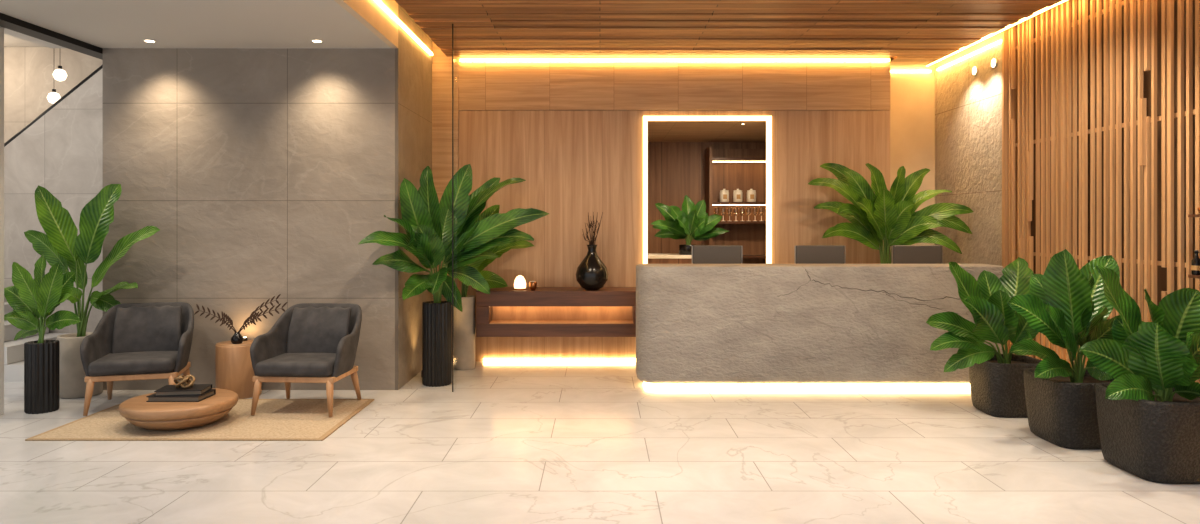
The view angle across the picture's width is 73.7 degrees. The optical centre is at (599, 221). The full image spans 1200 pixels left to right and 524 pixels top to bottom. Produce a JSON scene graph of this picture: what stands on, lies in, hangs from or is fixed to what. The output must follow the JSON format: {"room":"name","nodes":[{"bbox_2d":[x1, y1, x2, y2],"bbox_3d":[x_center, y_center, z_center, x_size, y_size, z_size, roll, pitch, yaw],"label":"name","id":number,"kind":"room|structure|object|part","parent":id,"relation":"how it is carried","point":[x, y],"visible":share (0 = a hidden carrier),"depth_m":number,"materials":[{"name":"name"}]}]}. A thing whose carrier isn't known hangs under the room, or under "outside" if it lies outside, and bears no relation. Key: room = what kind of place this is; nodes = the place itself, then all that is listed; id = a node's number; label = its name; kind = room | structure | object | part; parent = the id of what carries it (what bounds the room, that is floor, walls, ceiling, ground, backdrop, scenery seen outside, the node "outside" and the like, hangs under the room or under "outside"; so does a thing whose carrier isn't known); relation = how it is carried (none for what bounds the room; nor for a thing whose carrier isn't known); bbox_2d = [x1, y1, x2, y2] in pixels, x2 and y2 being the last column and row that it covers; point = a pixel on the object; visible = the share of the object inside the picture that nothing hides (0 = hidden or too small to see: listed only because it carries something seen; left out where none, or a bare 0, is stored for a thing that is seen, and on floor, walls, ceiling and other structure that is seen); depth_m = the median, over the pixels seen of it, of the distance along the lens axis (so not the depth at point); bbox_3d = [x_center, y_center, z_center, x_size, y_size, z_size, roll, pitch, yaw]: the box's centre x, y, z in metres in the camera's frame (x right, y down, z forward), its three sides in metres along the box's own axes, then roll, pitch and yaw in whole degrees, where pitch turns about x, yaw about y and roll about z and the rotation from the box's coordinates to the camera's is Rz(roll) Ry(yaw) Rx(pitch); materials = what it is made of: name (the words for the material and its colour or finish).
{"room":"hotel lobby","nodes":[
{"label":"hotel lobby","id":0,"kind":"room"},
{"bbox_2d":[4,34,44,46],"bbox_3d":[-6.950,-2.150,8.000,4.100,0.100,3.400,0,0,0],"label":"ceiling","id":1,"kind":"structure","parent":0,"point":[9,41],"depth_m":9.41,"materials":[{"name":"grey paint"}]},
{"bbox_2d":[47,89,60,103],"bbox_3d":[-6.279,-1.728,9.200,0.140,0.744,0.140,0,0,0],"label":"pendant lamp","id":2,"kind":"object","parent":1,"relation":"hanging from","point":[52,97],"visible":0.76,"depth_m":9.15,"materials":[{"name":"beige glass"}]},
{"bbox_2d":[52,66,66,80],"bbox_3d":[-6.008,-1.833,8.900,0.140,0.535,0.140,0,0,0],"label":"pendant lamp","id":3,"kind":"object","parent":1,"relation":"hanging from","point":[59,74],"visible":0.98,"depth_m":8.86,"materials":[{"name":"beige glass"}]},
{"bbox_2d":[4,47,102,142],"bbox_3d":[-6.700,-0.500,9.650,4.600,4.000,0.100,0,0,0],"label":"wall","id":4,"kind":"structure","parent":0,"point":[29,79],"depth_m":9.60,"materials":[{"name":"stone"}]},
{"bbox_2d":[0,0,390,47],"bbox_3d":[-3.380,-1.600,3.570,3.040,0.100,7.139,0,0,0],"label":"ceiling","id":5,"kind":"structure","parent":0,"point":[99,23],"depth_m":6.22,"materials":[{"name":"grey paint"}]},
{"bbox_2d":[103,48,394,389],"bbox_3d":[-3.135,-0.025,7.870,2.610,3.050,1.460,0,0,0],"label":"stone wall","id":6,"kind":"structure","parent":0,"point":[262,174],"depth_m":7.14,"materials":[{"name":"grey stone"}]},
{"bbox_2d":[0,13,102,59],"bbox_3d":[-4.520,-1.575,6.800,0.160,0.150,3.600,0,0,0],"label":"trim","id":7,"kind":"structure","parent":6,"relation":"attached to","point":[6,21],"depth_m":6.50,"materials":[{"name":"grey metal"}]},
{"bbox_2d":[334,0,397,47],"bbox_3d":[-1.830,-1.775,3.570,0.060,0.450,7.139,0,0,0],"label":"cove","id":8,"kind":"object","parent":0,"point":[369,13],"depth_m":6.50,"materials":[{"name":"beige paint"}]},
{"bbox_2d":[375,0,432,54],"bbox_3d":[-1.788,-1.780,4.400,0.025,0.020,8.200,0,0,0],"label":"led strip","id":9,"kind":"object","parent":8,"relation":"attached to","point":[379,2],"visible":1,"depth_m":7.25,"materials":[{"name":"beige plastic"}]},
{"bbox_2d":[395,4,431,389],"bbox_3d":[-1.815,-0.250,7.945,0.030,3.500,1.610,0,0,0],"label":"stone wall","id":10,"kind":"structure","parent":0,"point":[413,63],"depth_m":7.56,"materials":[{"name":"beige stone"}]},
{"bbox_2d":[0,362,1199,523],"bbox_3d":[-2.400,1.560,5.600,13.200,0.120,13.200,0,0,0],"label":"floor","id":11,"kind":"structure","parent":0,"point":[511,442],"depth_m":4.95,"materials":[{"name":"tile"}]},
{"bbox_2d":[0,27,3,414],"bbox_3d":[-4.728,-0.025,6.175,0.145,3.050,0.150,0,0,0],"label":"trim","id":12,"kind":"structure","parent":11,"relation":"on","point":[1,28],"depth_m":6.22,"materials":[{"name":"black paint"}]},
{"bbox_2d":[4,252,80,413],"bbox_3d":[-4.467,0.869,6.344,0.751,1.262,0.284,0,0,13],"label":"banana plant","id":13,"kind":"object","parent":11,"relation":"on","point":[31,299],"visible":0.98,"depth_m":6.30,"materials":[{"name":"green plant"}]},
{"bbox_3d":[-4.429,1.225,6.350,0.230,0.550,0.230,0,0,0],"label":"pot","id":14,"kind":"part","parent":13,"relation":"part of","materials":[{"name":"black ceramic"}]},
{"bbox_2d":[4,64,102,381],"bbox_3d":[-6.389,-0.372,8.060,3.622,3.744,1.120,0,0,0],"label":"staircase","id":15,"kind":"structure","parent":11,"relation":"on","point":[60,151],"depth_m":8.50,"materials":[{"name":"white paint"}]},
{"bbox_3d":[-6.100,-1.011,8.560,3.044,2.467,0.067,0,0,0],"label":"handrail","id":16,"kind":"part","parent":15,"relation":"part of","materials":[{"name":"black metal"}]},
{"bbox_2d":[24,184,159,398],"bbox_3d":[-4.330,0.587,6.929,1.241,1.827,0.383,0,0,0],"label":"banana plant","id":17,"kind":"object","parent":11,"relation":"on","point":[61,243],"visible":0.81,"depth_m":6.87,"materials":[{"name":"green plant"}]},
{"bbox_3d":[-4.518,1.240,6.950,0.340,0.520,0.340,0,0,0],"label":"pot","id":18,"kind":"part","parent":17,"relation":"part of","materials":[{"name":"ceramic"}]},
{"bbox_2d":[25,399,373,440],"bbox_3d":[-2.920,1.494,6.110,2.040,0.011,1.260,0,0,0],"label":"area rug","id":19,"kind":"object","parent":11,"relation":"on","point":[273,419],"visible":0.73,"depth_m":5.86,"materials":[{"name":"carpet"}]},
{"bbox_2d":[80,302,193,415],"bbox_3d":[-3.746,1.091,6.555,0.736,0.795,0.743,0,0,-16],"label":"armchair","id":20,"kind":"object","parent":19,"relation":"on","point":[152,340],"visible":0.99,"depth_m":6.61,"materials":[{"name":"grey fabric"}]},
{"bbox_3d":[-3.931,1.341,6.162,0.058,0.292,0.096,0,0,-1],"label":"leg","id":21,"kind":"part","parent":20,"relation":"part of","materials":[{"name":"brown wood"}]},
{"bbox_3d":[-4.077,1.340,6.659,0.056,0.297,0.134,0,0,-30],"label":"leg","id":22,"kind":"part","parent":20,"relation":"part of","materials":[{"name":"brown wood"}]},
{"bbox_2d":[88,351,177,375],"bbox_3d":[-3.720,1.135,6.466,0.600,0.110,0.530,0,0,-16],"label":"seat cushion","id":23,"kind":"object","parent":20,"relation":"on","point":[103,363],"depth_m":6.27,"materials":[{"name":"grey fabric"}]},
{"bbox_3d":[-3.724,1.212,6.481,0.640,0.045,0.520,0,0,-16],"label":"frame","id":24,"kind":"part","parent":20,"relation":"part of","materials":[{"name":"brown wood"}]},
{"bbox_2d":[111,305,181,352],"bbox_3d":[-3.798,0.911,6.738,0.549,0.432,0.212,0,0,-16],"label":"cushion","id":25,"kind":"object","parent":20,"relation":"on","point":[134,329],"depth_m":6.71,"materials":[{"name":"grey fabric"}]},
{"bbox_3d":[-3.381,1.341,6.320,0.058,0.292,0.096,0,0,-31],"label":"leg","id":26,"kind":"part","parent":20,"relation":"part of","materials":[{"name":"brown wood"}]},
{"bbox_3d":[-3.520,1.340,6.819,0.056,0.297,0.134,0,0,-2],"label":"leg","id":27,"kind":"part","parent":20,"relation":"part of","materials":[{"name":"brown wood"}]},
{"bbox_2d":[118,388,238,430],"bbox_3d":[-3.110,1.399,5.930,0.790,0.180,0.790,0,0,0],"label":"coffee table","id":28,"kind":"object","parent":19,"relation":"on","point":[159,416],"visible":0.93,"depth_m":5.68,"materials":[{"name":"brown wood"}]},
{"bbox_2d":[146,389,215,401],"bbox_3d":[-3.110,1.289,5.950,0.380,0.040,0.260,0,0,0],"label":"book","id":29,"kind":"object","parent":28,"relation":"on","point":[151,398],"visible":0.59,"depth_m":5.83,"materials":[{"name":"black paper"}]},
{"bbox_2d":[154,384,211,395],"bbox_3d":[-3.100,1.251,5.960,0.327,0.036,0.229,0,0,-8],"label":"book","id":30,"kind":"object","parent":29,"relation":"on","point":[196,389],"visible":0.91,"depth_m":5.87,"materials":[{"name":"black paper"}]},
{"bbox_2d":[174,375,194,388],"bbox_3d":[-3.090,1.187,5.950,0.133,0.088,0.133,0,0,44],"label":"ornament","id":31,"kind":"object","parent":30,"relation":"on","point":[186,379],"visible":1,"depth_m":5.93,"materials":[{"name":"gold metal"}]},
{"bbox_2d":[250,303,361,416],"bbox_3d":[-2.336,1.091,6.477,0.736,0.795,0.743,0,0,4],"label":"armchair","id":32,"kind":"object","parent":19,"relation":"on","point":[309,342],"visible":1,"depth_m":6.52,"materials":[{"name":"grey fabric"}]},
{"bbox_3d":[-2.644,1.341,6.171,0.058,0.292,0.096,0,0,19],"label":"leg","id":33,"kind":"part","parent":32,"relation":"part of","materials":[{"name":"brown wood"}]},
{"bbox_3d":[-2.612,1.340,6.689,0.056,0.297,0.134,0,0,-10],"label":"leg","id":34,"kind":"part","parent":32,"relation":"part of","materials":[{"name":"brown wood"}]},
{"bbox_2d":[256,353,335,376],"bbox_3d":[-2.342,1.135,6.385,0.600,0.110,0.530,0,0,4],"label":"seat cushion","id":35,"kind":"object","parent":32,"relation":"on","point":[270,364],"depth_m":6.14,"materials":[{"name":"grey fabric"}]},
{"bbox_3d":[-2.341,1.212,6.400,0.640,0.045,0.520,0,0,4],"label":"frame","id":36,"kind":"part","parent":32,"relation":"part of","materials":[{"name":"brown wood"}]},
{"bbox_2d":[286,306,350,352],"bbox_3d":[-2.323,0.911,6.667,0.549,0.432,0.212,0,0,4],"label":"cushion","id":37,"kind":"object","parent":32,"relation":"on","point":[309,329],"depth_m":6.63,"materials":[{"name":"grey fabric"}]},
{"bbox_3d":[-2.073,1.341,6.131,0.058,0.292,0.096,0,0,-11],"label":"leg","id":38,"kind":"part","parent":32,"relation":"part of","materials":[{"name":"brown wood"}]},
{"bbox_3d":[-2.034,1.340,6.648,0.056,0.297,0.134,0,0,18],"label":"leg","id":39,"kind":"part","parent":32,"relation":"part of","materials":[{"name":"brown wood"}]},
{"bbox_2d":[215,340,260,398],"bbox_3d":[-3.130,1.272,6.930,0.364,0.455,0.364,0,0,0],"label":"side table","id":40,"kind":"object","parent":11,"relation":"on","point":[234,371],"visible":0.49,"depth_m":6.77,"materials":[{"name":"brown wood"}]},
{"bbox_2d":[194,294,286,343],"bbox_3d":[-3.064,0.835,6.870,0.784,0.420,0.221,0,0,0],"label":"vase","id":41,"kind":"object","parent":40,"relation":"on","point":[237,338],"visible":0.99,"depth_m":6.86,"materials":[{"name":"black ceramic"}]},
{"bbox_2d":[452,24,452,391],"bbox_3d":[-1.300,-0.125,7.140,0.012,3.250,0.160,0,0,0],"label":"glass wall","id":42,"kind":"structure","parent":11,"relation":"on","point":[452,24],"depth_m":7.06,"materials":[{"name":"white"}]},
{"bbox_2d":[359,164,548,386],"bbox_3d":[-1.365,0.477,7.313,1.771,2.046,0.563,0,0,-32],"label":"banana plant","id":43,"kind":"object","parent":11,"relation":"on","point":[427,222],"visible":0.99,"depth_m":7.34,"materials":[{"name":"green plant"}]},
{"bbox_3d":[-1.508,1.120,7.400,0.270,0.760,0.262,0,0,0],"label":"pot","id":44,"kind":"part","parent":43,"relation":"part of","materials":[{"name":"black ceramic"}]},
{"bbox_2d":[648,253,691,263],"bbox_3d":[1.025,0.950,9.900,1.290,1.100,0.540,0,0,0],"label":"sideboard","id":45,"kind":"object","parent":11,"relation":"on","point":[653,258],"visible":0.07,"depth_m":9.65,"materials":[{"name":"brown wood"}]},
{"bbox_2d":[651,195,728,254],"bbox_3d":[1.106,0.033,9.801,0.997,0.734,0.431,0,0,0],"label":"banana plant","id":46,"kind":"object","parent":45,"relation":"on","point":[693,222],"visible":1,"depth_m":9.80,"materials":[{"name":"green plant"}]},
{"bbox_3d":[1.080,0.340,9.820,0.220,0.120,0.220,0,0,0],"label":"pot","id":47,"kind":"part","parent":46,"relation":"part of","materials":[{"name":"black ceramic"}]},
{"bbox_2d":[705,147,765,263],"bbox_3d":[1.970,0.250,10.800,1.040,2.500,0.400,0,0,0],"label":"shelving unit","id":48,"kind":"object","parent":11,"relation":"on","point":[744,170],"visible":0.47,"depth_m":10.97,"materials":[{"name":"brown wood"}]},
{"bbox_2d":[720,189,728,201],"bbox_3d":[1.660,-0.355,10.678,0.124,0.178,0.128,0,0,0],"label":"canister","id":49,"kind":"object","parent":48,"relation":"on","point":[724,194],"visible":0.98,"depth_m":10.63,"materials":[{"name":"beige ceramic"}]},
{"bbox_2d":[733,189,742,201],"bbox_3d":[1.840,-0.355,10.678,0.124,0.178,0.128,0,0,0],"label":"canister","id":50,"kind":"object","parent":48,"relation":"on","point":[737,194],"visible":0.98,"depth_m":10.63,"materials":[{"name":"beige ceramic"}]},
{"bbox_2d":[712,161,765,161],"bbox_3d":[1.970,-0.814,10.806,0.920,0.008,0.012,0,0,0],"label":"light","id":51,"kind":"object","parent":48,"relation":"attached to","point":[712,161],"depth_m":10.80,"materials":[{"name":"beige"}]},
{"bbox_3d":[1.970,-0.835,10.785,0.960,0.030,0.370,0,0,0],"label":"shelf","id":52,"kind":"part","parent":48,"relation":"part of","materials":[{"name":"brown wood"}]},
{"bbox_3d":[1.970,-0.250,10.785,0.960,0.030,0.370,0,0,0],"label":"shelf","id":53,"kind":"part","parent":48,"relation":"part of","materials":[{"name":"brown wood"}]},
{"bbox_3d":[1.970,0.005,10.785,0.960,0.030,0.370,0,0,0],"label":"shelf","id":54,"kind":"part","parent":48,"relation":"part of","materials":[{"name":"brown wood"}]},
{"bbox_2d":[747,189,755,201],"bbox_3d":[2.020,-0.355,10.678,0.124,0.178,0.128,0,0,0],"label":"canister","id":55,"kind":"object","parent":48,"relation":"on","point":[751,194],"visible":0.98,"depth_m":10.63,"materials":[{"name":"beige ceramic"}]},
{"bbox_3d":[1.970,0.465,10.785,0.960,0.030,0.370,0,0,0],"label":"shelf","id":56,"kind":"part","parent":48,"relation":"part of","materials":[{"name":"brown wood"}]},
{"bbox_2d":[636,264,1002,387],"bbox_3d":[1.965,0.947,7.348,3.270,1.107,0.424,0,0,0],"label":"reception desk","id":57,"kind":"object","parent":11,"relation":"on","point":[698,325],"depth_m":7.14,"materials":[{"name":"stone"}]},
{"bbox_2d":[808,163,972,263],"bbox_3d":[2.946,0.444,8.146,1.673,2.113,0.468,0,0,0],"label":"banana plant","id":58,"kind":"object","parent":11,"relation":"on","point":[876,218],"visible":0.79,"depth_m":8.11,"materials":[{"name":"green plant"}]},
{"bbox_2d":[926,257,1041,417],"bbox_3d":[2.993,0.893,6.277,0.940,1.215,0.569,0,0,0],"label":"banana plant","id":59,"kind":"object","parent":11,"relation":"on","point":[996,379],"visible":0.83,"depth_m":6.20,"materials":[{"name":"green plant"}]},
{"bbox_3d":[3.215,1.290,6.320,0.480,0.420,0.480,0,0,0],"label":"pot","id":60,"kind":"part","parent":59,"relation":"part of","materials":[{"name":"stone"}]},
{"bbox_2d":[1007,249,1120,448],"bbox_3d":[3.188,0.839,5.479,0.875,1.322,0.603,0,0,0],"label":"banana plant","id":61,"kind":"object","parent":11,"relation":"on","point":[1064,302],"visible":0.86,"depth_m":5.40,"materials":[{"name":"green plant"}]},
{"bbox_3d":[3.286,1.278,5.500,0.560,0.445,0.560,0,0,0],"label":"pot","id":62,"kind":"part","parent":61,"relation":"part of","materials":[{"name":"stone"}]},
{"bbox_2d":[1002,0,1199,383],"bbox_3d":[3.895,-0.170,5.082,0.190,3.340,4.965,0,0,0],"label":"screen","id":63,"kind":"object","parent":11,"relation":"on","point":[1018,141],"visible":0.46,"depth_m":6.06,"materials":[{"name":"brown wood"}]},
{"bbox_2d":[1188,275,1199,278],"bbox_3d":[3.750,0.366,4.905,0.090,0.068,0.270,0,0,0],"label":"wall shelf","id":64,"kind":"object","parent":63,"relation":"attached to","point":[1189,276],"visible":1,"depth_m":4.99,"materials":[{"name":"brown wood"}]},
{"bbox_2d":[1191,250,1199,274],"bbox_3d":[3.735,0.255,5.010,0.051,0.155,0.050,0,0,0],"label":"bottle","id":65,"kind":"object","parent":64,"relation":"on","point":[1195,262],"visible":1,"depth_m":5.00,"materials":[{"name":"black glass"}]},
{"bbox_2d":[1188,214,1199,216],"bbox_3d":[3.750,-0.014,4.905,0.090,0.068,0.270,0,0,0],"label":"wall shelf","id":66,"kind":"object","parent":63,"relation":"attached to","point":[1189,215],"visible":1,"depth_m":4.99,"materials":[{"name":"brown wood"}]},
{"bbox_2d":[1079,266,1199,483],"bbox_3d":[3.268,0.879,4.808,0.874,1.241,0.624,0,0,0],"label":"banana plant","id":67,"kind":"object","parent":11,"relation":"on","point":[1148,416],"visible":1,"depth_m":4.71,"materials":[{"name":"green plant"}]},
{"bbox_3d":[3.404,1.262,4.820,0.600,0.475,0.600,0,0,0],"label":"pot","id":68,"kind":"part","parent":67,"relation":"part of","materials":[{"name":"stone"}]},
{"bbox_3d":[2.050,1.125,7.770,2.900,0.750,0.380,0,0,0],"label":"reception desk","id":69,"kind":"object","parent":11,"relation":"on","visible":0},
{"bbox_2d":[692,245,741,263],"bbox_3d":[1.135,0.487,7.760,0.490,0.525,0.220,0,0,0],"label":"computer monitor","id":70,"kind":"object","parent":69,"relation":"on","point":[701,254],"visible":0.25,"depth_m":7.74,"materials":[{"name":"grey plastic"}]},
{"bbox_2d":[794,245,845,263],"bbox_3d":[2.134,0.487,7.760,0.490,0.525,0.220,0,0,0],"label":"computer monitor","id":71,"kind":"object","parent":69,"relation":"on","point":[803,254],"visible":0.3,"depth_m":7.74,"materials":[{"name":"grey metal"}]},
{"bbox_3d":[1.893,0.405,7.760,0.008,0.350,0.024,0,0,0],"label":"edge trim","id":72,"kind":"part","parent":71,"relation":"part of","materials":[{"name":"silver metal"}]},
{"bbox_2d":[891,245,942,263],"bbox_3d":[3.075,0.487,7.760,0.490,0.525,0.220,0,0,0],"label":"computer monitor","id":73,"kind":"object","parent":69,"relation":"on","point":[900,254],"visible":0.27,"depth_m":7.74,"materials":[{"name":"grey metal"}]},
{"bbox_3d":[2.834,0.405,7.760,0.008,0.350,0.024,0,0,0],"label":"edge trim","id":74,"kind":"part","parent":73,"relation":"part of","materials":[{"name":"silver metal"}]},
{"bbox_2d":[432,41,889,361],"bbox_3d":[0.660,-0.250,8.672,4.920,3.500,0.156,0,0,0],"label":"wall","id":75,"kind":"structure","parent":0,"point":[573,164],"depth_m":8.60,"materials":[{"name":"brown wood"}]},
{"bbox_2d":[432,63,458,300],"bbox_3d":[-1.660,-0.100,8.585,0.280,3.200,0.019,0,0,0],"label":"trim","id":76,"kind":"structure","parent":75,"relation":"attached to","point":[441,72],"depth_m":8.57,"materials":[{"name":"brown wood"}]},
{"bbox_2d":[476,287,635,336],"bbox_3d":[-0.427,0.932,8.350,1.655,0.464,0.500,0,0,0],"label":"console","id":77,"kind":"object","parent":75,"relation":"attached to","point":[506,311],"visible":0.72,"depth_m":8.10,"materials":[{"name":"brown wood"}]},
{"bbox_2d":[514,275,525,289],"bbox_3d":[-0.825,0.625,8.250,0.126,0.150,0.126,0,0,0],"label":"table lamp","id":78,"kind":"object","parent":77,"relation":"on","point":[519,283],"visible":1,"depth_m":8.21,"materials":[{"name":"white glass"}]},
{"bbox_2d":[529,281,536,289],"bbox_3d":[-0.688,0.652,8.220,0.080,0.095,0.080,0,0,0],"label":"candle holder","id":79,"kind":"object","parent":77,"relation":"on","point":[532,284],"visible":1,"depth_m":8.19,"materials":[{"name":"brown glass"}]},
{"bbox_2d":[576,212,607,289],"bbox_3d":[-0.083,0.297,8.250,0.336,0.806,0.336,0,0,0],"label":"vase","id":80,"kind":"object","parent":77,"relation":"on","point":[591,274],"visible":1,"depth_m":8.16,"materials":[{"name":"black ceramic"}]},
{"bbox_2d":[483,358,635,361],"bbox_3d":[-0.400,1.482,8.585,1.700,0.035,0.030,0,0,0],"label":"led strip","id":81,"kind":"object","parent":75,"relation":"attached to","point":[484,359],"visible":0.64,"depth_m":8.57,"materials":[{"name":"beige plastic"}]},
{"bbox_2d":[460,59,889,61],"bbox_3d":[0.800,-1.734,8.577,4.600,0.023,0.034,0,0,0],"label":"led strip","id":82,"kind":"object","parent":75,"relation":"attached to","point":[461,60],"visible":1,"depth_m":8.56,"materials":[{"name":"beige plastic"}]},
{"bbox_2d":[643,116,771,263],"bbox_3d":[1.150,0.181,8.590,1.376,2.638,0.060,0,0,0],"label":"led strip","id":83,"kind":"object","parent":75,"relation":"attached to","point":[768,119],"visible":0.76,"depth_m":8.56,"materials":[{"name":"beige"}]},
{"bbox_2d":[648,142,765,252],"bbox_3d":[1.260,0.150,11.050,3.520,2.700,0.100,0,0,0],"label":"wall","id":84,"kind":"structure","parent":0,"point":[676,170],"depth_m":11.00,"materials":[{"name":"brown wood"}]},
{"bbox_2d":[648,121,765,141],"bbox_3d":[1.000,-1.150,9.875,3.000,0.100,2.250,0,0,0],"label":"ceiling","id":85,"kind":"structure","parent":0,"point":[658,131],"depth_m":9.72,"materials":[{"name":"brown wood"}]},
{"bbox_2d":[395,0,1062,67],"bbox_3d":[1.020,-1.780,4.650,5.280,0.060,8.900,0,0,0],"label":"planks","id":86,"kind":"object","parent":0,"point":[913,33],"visible":0.99,"depth_m":7.09,"materials":[{"name":"brown wood"}]},
{"bbox_2d":[927,0,1066,65],"bbox_3d":[3.720,-1.780,4.700,0.020,0.020,8.800,0,0,0],"label":"led strip","id":87,"kind":"object","parent":86,"relation":"attached to","point":[1046,8],"visible":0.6,"depth_m":7.31,"materials":[{"name":"beige plastic"}]},
{"bbox_2d":[890,63,934,249],"bbox_3d":[3.485,-0.250,9.025,0.930,3.500,0.550,0,0,0],"label":"wall","id":88,"kind":"structure","parent":0,"point":[912,94],"depth_m":9.20,"materials":[{"name":"beige paint"}]},
{"bbox_2d":[890,70,930,71],"bbox_3d":[3.500,-1.730,9.190,0.600,0.020,0.020,0,0,0],"label":"led strip","id":89,"kind":"object","parent":88,"relation":"attached to","point":[890,70],"visible":0.64,"depth_m":9.18,"materials":[{"name":"beige plastic"}]},
{"bbox_2d":[935,24,1017,265],"bbox_3d":[3.925,-0.250,8.435,0.150,3.500,1.730,0,0,0],"label":"stone wall","id":90,"kind":"structure","parent":0,"point":[968,107],"depth_m":8.25,"materials":[{"name":"beige stone"}]},
{"bbox_2d":[937,40,1001,70],"bbox_3d":[3.840,-1.730,8.360,0.020,0.020,1.480,0,0,0],"label":"led strip","id":91,"kind":"object","parent":90,"relation":"attached to","point":[1000,41],"visible":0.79,"depth_m":8.27,"materials":[{"name":"beige plastic"}]},
{"bbox_2d":[972,66,977,75],"bbox_3d":[3.842,-1.550,8.200,0.016,0.100,0.100,0,0,0],"label":"wall spotlight","id":92,"kind":"object","parent":90,"relation":"attached to","point":[975,68],"visible":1,"depth_m":8.19,"materials":[{"name":"white paint"}]},
{"bbox_2d":[991,58,996,67],"bbox_3d":[3.842,-1.550,7.800,0.016,0.100,0.100,0,0,0],"label":"wall spotlight","id":93,"kind":"object","parent":90,"relation":"attached to","point":[994,60],"visible":1,"depth_m":7.78,"materials":[{"name":"white paint"}]},
{"bbox_2d":[1031,0,1194,381],"bbox_3d":[4.050,-0.250,3.785,0.100,3.500,7.570,0,0,0],"label":"wall","id":94,"kind":"structure","parent":0,"point":[1161,271],"depth_m":5.95,"materials":[{"name":"brown wood"}]}
]}

